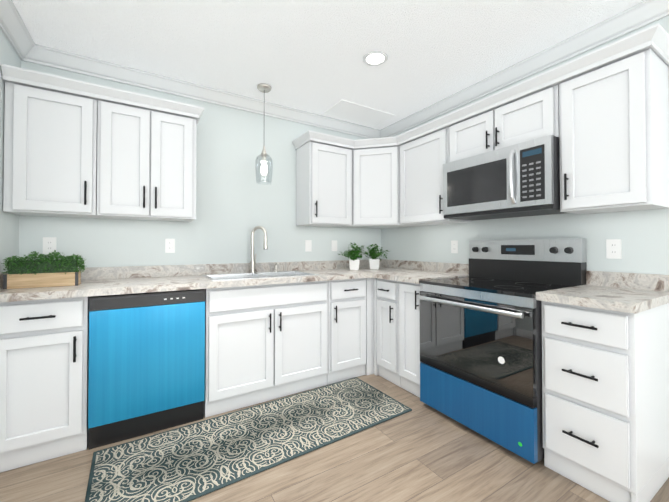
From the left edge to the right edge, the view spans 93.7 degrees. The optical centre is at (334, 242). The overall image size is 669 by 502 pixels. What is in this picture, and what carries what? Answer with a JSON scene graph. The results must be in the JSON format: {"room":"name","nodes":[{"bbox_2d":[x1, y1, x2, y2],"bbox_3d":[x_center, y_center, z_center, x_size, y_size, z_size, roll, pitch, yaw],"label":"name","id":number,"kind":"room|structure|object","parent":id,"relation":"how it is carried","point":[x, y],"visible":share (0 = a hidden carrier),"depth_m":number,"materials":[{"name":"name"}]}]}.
{"room":"kitchen","nodes":[
{"label":"kitchen","id":0,"kind":"room"},
{"bbox_2d":[0,29,20,272],"bbox_3d":[-0.147,-0.098,-1.188,0.100,2.500,7.600,0,-1,-32],"label":"wall","id":1,"kind":"structure","parent":0,"point":[9,234],"depth_m":1.85,"materials":[{"name":"white paint"}]},
{"bbox_2d":[0,0,39,64],"bbox_3d":[-0.066,-1.300,-1.123,0.088,0.094,7.600,0,-1,-32],"label":"crown molding","id":2,"kind":"structure","parent":1,"relation":"attached to","point":[15,31],"depth_m":1.89,"materials":[{"name":"white wood"}]},
{"bbox_2d":[19,61,380,267],"bbox_3d":[-0.796,-0.045,2.930,3.300,2.500,0.100,0,-1,-32],"label":"wall","id":3,"kind":"structure","parent":0,"point":[236,203],"depth_m":2.77,"materials":[{"name":"white paint"}]},
{"bbox_2d":[43,237,55,253],"bbox_3d":[-1.957,0.025,2.154,0.070,0.115,0.006,0,-1,-32],"label":"electrical outlet","id":4,"kind":"object","parent":3,"relation":"attached to","point":[49,244],"visible":1,"depth_m":2.15,"materials":[{"name":"white plastic"}]},
{"bbox_2d":[3,82,99,217],"bbox_3d":[-1.809,-0.556,2.047,0.432,0.760,0.354,0,-1,-32],"label":"upper cabinet","id":5,"kind":"object","parent":3,"relation":"attached to","point":[50,153],"visible":0.94,"depth_m":1.93,"materials":[{"name":"white wood"}]},
{"bbox_2d":[97,100,196,221],"bbox_3d":[-1.366,-0.553,2.319,0.601,0.760,0.354,0,-1,-32],"label":"upper cabinet","id":6,"kind":"object","parent":3,"relation":"attached to","point":[146,164],"visible":1,"depth_m":2.19,"materials":[{"name":"white wood"}]},
{"bbox_2d":[0,63,203,125],"bbox_3d":[-1.530,-0.972,2.219,1.083,0.074,0.362,0,-1,-32],"label":"crown molding","id":7,"kind":"structure","parent":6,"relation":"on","point":[32,78],"depth_m":2.02,"materials":[{"name":"white wood"}]},
{"bbox_2d":[165,239,174,252],"bbox_3d":[-1.331,0.030,2.538,0.070,0.115,0.006,0,-1,-32],"label":"electrical outlet","id":8,"kind":"object","parent":3,"relation":"attached to","point":[169,245],"visible":1,"depth_m":2.54,"materials":[{"name":"white plastic"}]},
{"bbox_2d":[40,45,379,138],"bbox_3d":[-0.751,-1.249,2.863,2.910,0.094,0.088,0,-1,-32],"label":"crown molding","id":9,"kind":"structure","parent":3,"relation":"attached to","point":[50,57],"depth_m":2.58,"materials":[{"name":"white wood"}]},
{"bbox_2d":[305,240,311,251],"bbox_3d":[-0.264,0.038,3.191,0.070,0.115,0.008,0,-1,-32],"label":"light switch","id":10,"kind":"object","parent":3,"relation":"attached to","point":[308,245],"visible":1,"depth_m":3.19,"materials":[{"name":"white plastic"}]},
{"bbox_2d":[296,141,351,226],"bbox_3d":[-0.090,-0.543,3.101,0.473,0.760,0.354,0,-1,-32],"label":"upper cabinet","id":11,"kind":"object","parent":3,"relation":"attached to","point":[323,185],"visible":1,"depth_m":2.98,"materials":[{"name":"white wood"}]},
{"bbox_2d":[331,240,336,250],"bbox_3d":[0.000,0.040,3.353,0.070,0.115,0.008,0,-1,-32],"label":"electrical outlet","id":12,"kind":"object","parent":3,"relation":"attached to","point":[333,245],"visible":1,"depth_m":3.35,"materials":[{"name":"white plastic"}]},
{"bbox_2d":[344,146,413,228],"bbox_3d":[0.451,-0.541,3.272,0.620,0.760,0.630,0,-1,-32],"label":"upper cabinet","id":13,"kind":"object","parent":3,"relation":"attached to","point":[375,188],"visible":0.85,"depth_m":3.06,"materials":[{"name":"white wood"}]},
{"bbox_2d":[292,23,668,149],"bbox_3d":[0.697,-0.970,2.378,1.140,0.074,2.419,0,-1,-32],"label":"crown molding","id":14,"kind":"structure","parent":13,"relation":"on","point":[654,38],"depth_m":1.96,"materials":[{"name":"white wood"}]},
{"bbox_2d":[12,0,644,129],"bbox_3d":[1.217,-1.387,-0.334,3.300,0.100,7.800,0,-1,-32],"label":"ceiling","id":15,"kind":"structure","parent":0,"point":[306,55],"depth_m":2.02,"materials":[{"name":"white paint"}]},
{"bbox_2d":[255,83,272,184],"bbox_3d":[-0.589,-0.893,2.623,0.142,0.809,0.142,0,-1,-32],"label":"pendant light","id":16,"kind":"object","parent":15,"relation":"hanging from","point":[264,88],"visible":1,"depth_m":2.62,"materials":[{"name":"clear glass"}]},
{"bbox_2d":[322,100,395,127],"bbox_3d":[0.252,-1.288,3.179,0.660,0.007,0.370,0,-1,-32],"label":"ceiling hatch","id":17,"kind":"object","parent":15,"relation":"attached to","point":[345,110],"visible":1,"depth_m":3.17,"materials":[{"name":"white paint"}]},
{"bbox_2d":[363,51,387,65],"bbox_3d":[0.290,-1.301,2.228,0.180,0.005,0.180,0,-1,-32],"label":"recessed light","id":18,"kind":"object","parent":15,"relation":"in","point":[375,58],"visible":1,"depth_m":2.23,"materials":[{"name":"white plastic"}]},
{"bbox_2d":[0,374,668,501],"bbox_3d":[1.217,1.213,-0.367,3.300,0.100,7.800,0,-1,-32],"label":"floor","id":19,"kind":"structure","parent":0,"point":[421,451],"depth_m":1.61,"materials":[{"name":"brown wood"}]},
{"bbox_2d":[0,296,89,472],"bbox_3d":[-1.736,0.752,1.905,0.432,0.880,0.644,0,-1,-32],"label":"base cabinet","id":20,"kind":"object","parent":19,"relation":"on","point":[44,362],"visible":0.88,"depth_m":1.69,"materials":[{"name":"white wood"}]},
{"bbox_2d":[88,289,204,449],"bbox_3d":[-1.289,0.760,2.196,0.622,0.872,0.615,0,-1,-32],"label":"dishwasher","id":21,"kind":"object","parent":19,"relation":"on","point":[146,363],"visible":0.96,"depth_m":1.92,"materials":[{"name":"blue plastic"}]},
{"bbox_2d":[85,377,411,501],"bbox_3d":[-0.402,1.188,1.994,1.850,0.009,0.660,0,-1,-33],"label":"rug","id":22,"kind":"object","parent":19,"relation":"on","point":[188,463],"visible":0.98,"depth_m":1.83,"materials":[{"name":"fabric"}]},
{"bbox_2d":[204,281,327,417],"bbox_3d":[-0.602,0.761,2.600,0.958,0.880,0.644,0,-1,-32],"label":"base cabinet","id":23,"kind":"object","parent":19,"relation":"on","point":[265,343],"visible":0.83,"depth_m":2.32,"materials":[{"name":"white wood"}]},
{"bbox_2d":[0,226,411,301],"bbox_3d":[-0.597,0.149,2.603,3.096,0.593,0.658,0,-1,-32],"label":"countertop","id":24,"kind":"structure","parent":23,"relation":"on","point":[95,281],"depth_m":2.38,"materials":[{"name":"stone"}]},
{"bbox_2d":[1,250,84,288],"bbox_3d":[-1.732,0.156,1.891,0.373,0.219,0.278,0,-1,-32],"label":"planter box","id":25,"kind":"object","parent":24,"relation":"on","point":[42,271],"visible":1,"depth_m":1.85,"materials":[{"name":"brown wood"}]},
{"bbox_2d":[202,271,318,280],"bbox_3d":[-0.616,0.358,2.612,0.844,0.174,0.492,0,-1,-32],"label":"sink","id":26,"kind":"object","parent":24,"relation":"in","point":[252,274],"depth_m":2.69,"materials":[{"name":"silver metal"}]},
{"bbox_2d":[249,226,278,272],"bbox_3d":[-0.633,0.065,2.845,0.270,0.418,0.155,0,-1,-32],"label":"faucet","id":27,"kind":"object","parent":24,"relation":"on","point":[267,267],"depth_m":2.81,"materials":[{"name":"silver metal"}]},
{"bbox_2d":[339,243,365,269],"bbox_3d":[0.166,0.142,3.195,0.276,0.281,0.310,0,-1,-32],"label":"potted plant","id":28,"kind":"object","parent":24,"relation":"on","point":[354,260],"visible":1,"depth_m":3.14,"materials":[{"name":"green plant"}]},
{"bbox_2d":[363,244,389,268],"bbox_3d":[0.439,0.151,3.310,0.288,0.266,0.385,0,-1,-32],"label":"potted plant","id":29,"kind":"object","parent":24,"relation":"on","point":[374,262],"visible":1,"depth_m":3.25,"materials":[{"name":"green plant"}]},
{"bbox_2d":[327,278,371,384],"bbox_3d":[0.004,0.766,2.972,0.457,0.880,0.644,0,-1,-32],"label":"base cabinet","id":30,"kind":"object","parent":19,"relation":"on","point":[349,328],"visible":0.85,"depth_m":2.73,"materials":[{"name":"white wood"}]},
{"bbox_2d":[372,278,377,375],"bbox_3d":[0.458,0.769,3.255,0.608,0.880,0.636,0,-1,-32],"label":"base cabinet","id":31,"kind":"object","parent":19,"relation":"on","point":[374,329],"visible":0.14,"depth_m":2.85,"materials":[{"name":"white wood"}]},
{"bbox_2d":[377,278,400,386],"bbox_3d":[0.684,0.764,2.852,0.644,0.880,0.283,0,-1,-32],"label":"base cabinet","id":32,"kind":"object","parent":19,"relation":"on","point":[388,329],"visible":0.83,"depth_m":2.69,"materials":[{"name":"white wood"}]},
{"bbox_2d":[399,281,419,397],"bbox_3d":[0.834,0.761,2.607,0.644,0.880,0.283,0,-1,-32],"label":"base cabinet","id":33,"kind":"object","parent":19,"relation":"on","point":[409,337],"visible":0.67,"depth_m":2.48,"materials":[{"name":"white wood"}]},
{"bbox_2d":[372,261,468,283],"bbox_3d":[0.768,0.254,2.730,0.636,0.129,0.553,0,-1,-32],"label":"countertop","id":34,"kind":"structure","parent":33,"relation":"on","point":[414,271],"depth_m":2.84,"materials":[{"name":"stone"}]},
{"bbox_2d":[417,238,586,463],"bbox_3d":[1.086,0.587,2.126,0.714,1.215,0.788,0,-1,-32],"label":"range","id":35,"kind":"object","parent":19,"relation":"on","point":[481,348],"visible":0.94,"depth_m":1.96,"materials":[{"name":"silver metal"}]},
{"bbox_2d":[541,301,668,501],"bbox_3d":[1.425,0.749,1.645,0.644,0.880,0.371,0,-1,-32],"label":"base cabinet","id":36,"kind":"object","parent":19,"relation":"on","point":[605,399],"visible":1,"depth_m":1.47,"materials":[{"name":"white wood"}]},
{"bbox_2d":[536,271,668,313],"bbox_3d":[1.432,0.240,1.649,0.635,0.129,0.392,0,-1,-32],"label":"countertop","id":37,"kind":"structure","parent":36,"relation":"on","point":[635,293],"depth_m":1.64,"materials":[{"name":"stone"}]},
{"bbox_2d":[381,16,668,274],"bbox_3d":[2.581,-0.076,0.486,0.100,2.500,7.600,0,-1,-32],"label":"wall","id":38,"kind":"structure","parent":0,"point":[643,235],"depth_m":2.08,"materials":[{"name":"white paint"}]},
{"bbox_2d":[400,127,471,225],"bbox_3d":[0.878,-0.546,2.829,0.354,0.760,0.561,0,-1,-32],"label":"upper cabinet","id":39,"kind":"object","parent":38,"relation":"attached to","point":[424,159],"visible":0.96,"depth_m":2.74,"materials":[{"name":"white wood"}]},
{"bbox_2d":[451,240,457,252],"bbox_3d":[1.081,0.044,2.826,0.006,0.115,0.070,0,-1,-32],"label":"electrical outlet","id":40,"kind":"object","parent":38,"relation":"attached to","point":[454,246],"visible":1,"depth_m":2.82,"materials":[{"name":"white plastic"}]},
{"bbox_2d":[449,85,558,161],"bbox_3d":[1.230,-0.778,2.259,0.354,0.312,0.777,0,-1,-32],"label":"upper cabinet","id":41,"kind":"object","parent":38,"relation":"attached to","point":[531,117],"visible":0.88,"depth_m":2.10,"materials":[{"name":"white wood"}]},
{"bbox_2d":[443,135,565,220],"bbox_3d":[1.197,-0.404,2.235,0.430,0.430,0.771,0,-1,-32],"label":"over-the-range microwave","id":42,"kind":"object","parent":41,"relation":"attached to","point":[522,179],"visible":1,"depth_m":2.06,"materials":[{"name":"silver metal"}]},
{"bbox_2d":[380,0,668,137],"bbox_3d":[2.501,-1.280,0.452,0.088,0.094,7.600,0,-1,-32],"label":"crown molding","id":43,"kind":"structure","parent":38,"relation":"attached to","point":[644,13],"depth_m":2.14,"materials":[{"name":"white wood"}]},
{"bbox_2d":[606,239,621,258],"bbox_3d":[1.667,0.041,1.871,0.006,0.115,0.070,0,-1,-32],"label":"electrical outlet","id":44,"kind":"object","parent":38,"relation":"attached to","point":[613,248],"visible":1,"depth_m":1.87,"materials":[{"name":"white plastic"}]},
{"bbox_2d":[559,49,668,213],"bbox_3d":[1.539,-0.560,1.753,0.354,0.760,0.394,0,-1,-32],"label":"upper cabinet","id":45,"kind":"object","parent":38,"relation":"attached to","point":[614,134],"visible":1,"depth_m":1.64,"materials":[{"name":"white wood"}]}
]}

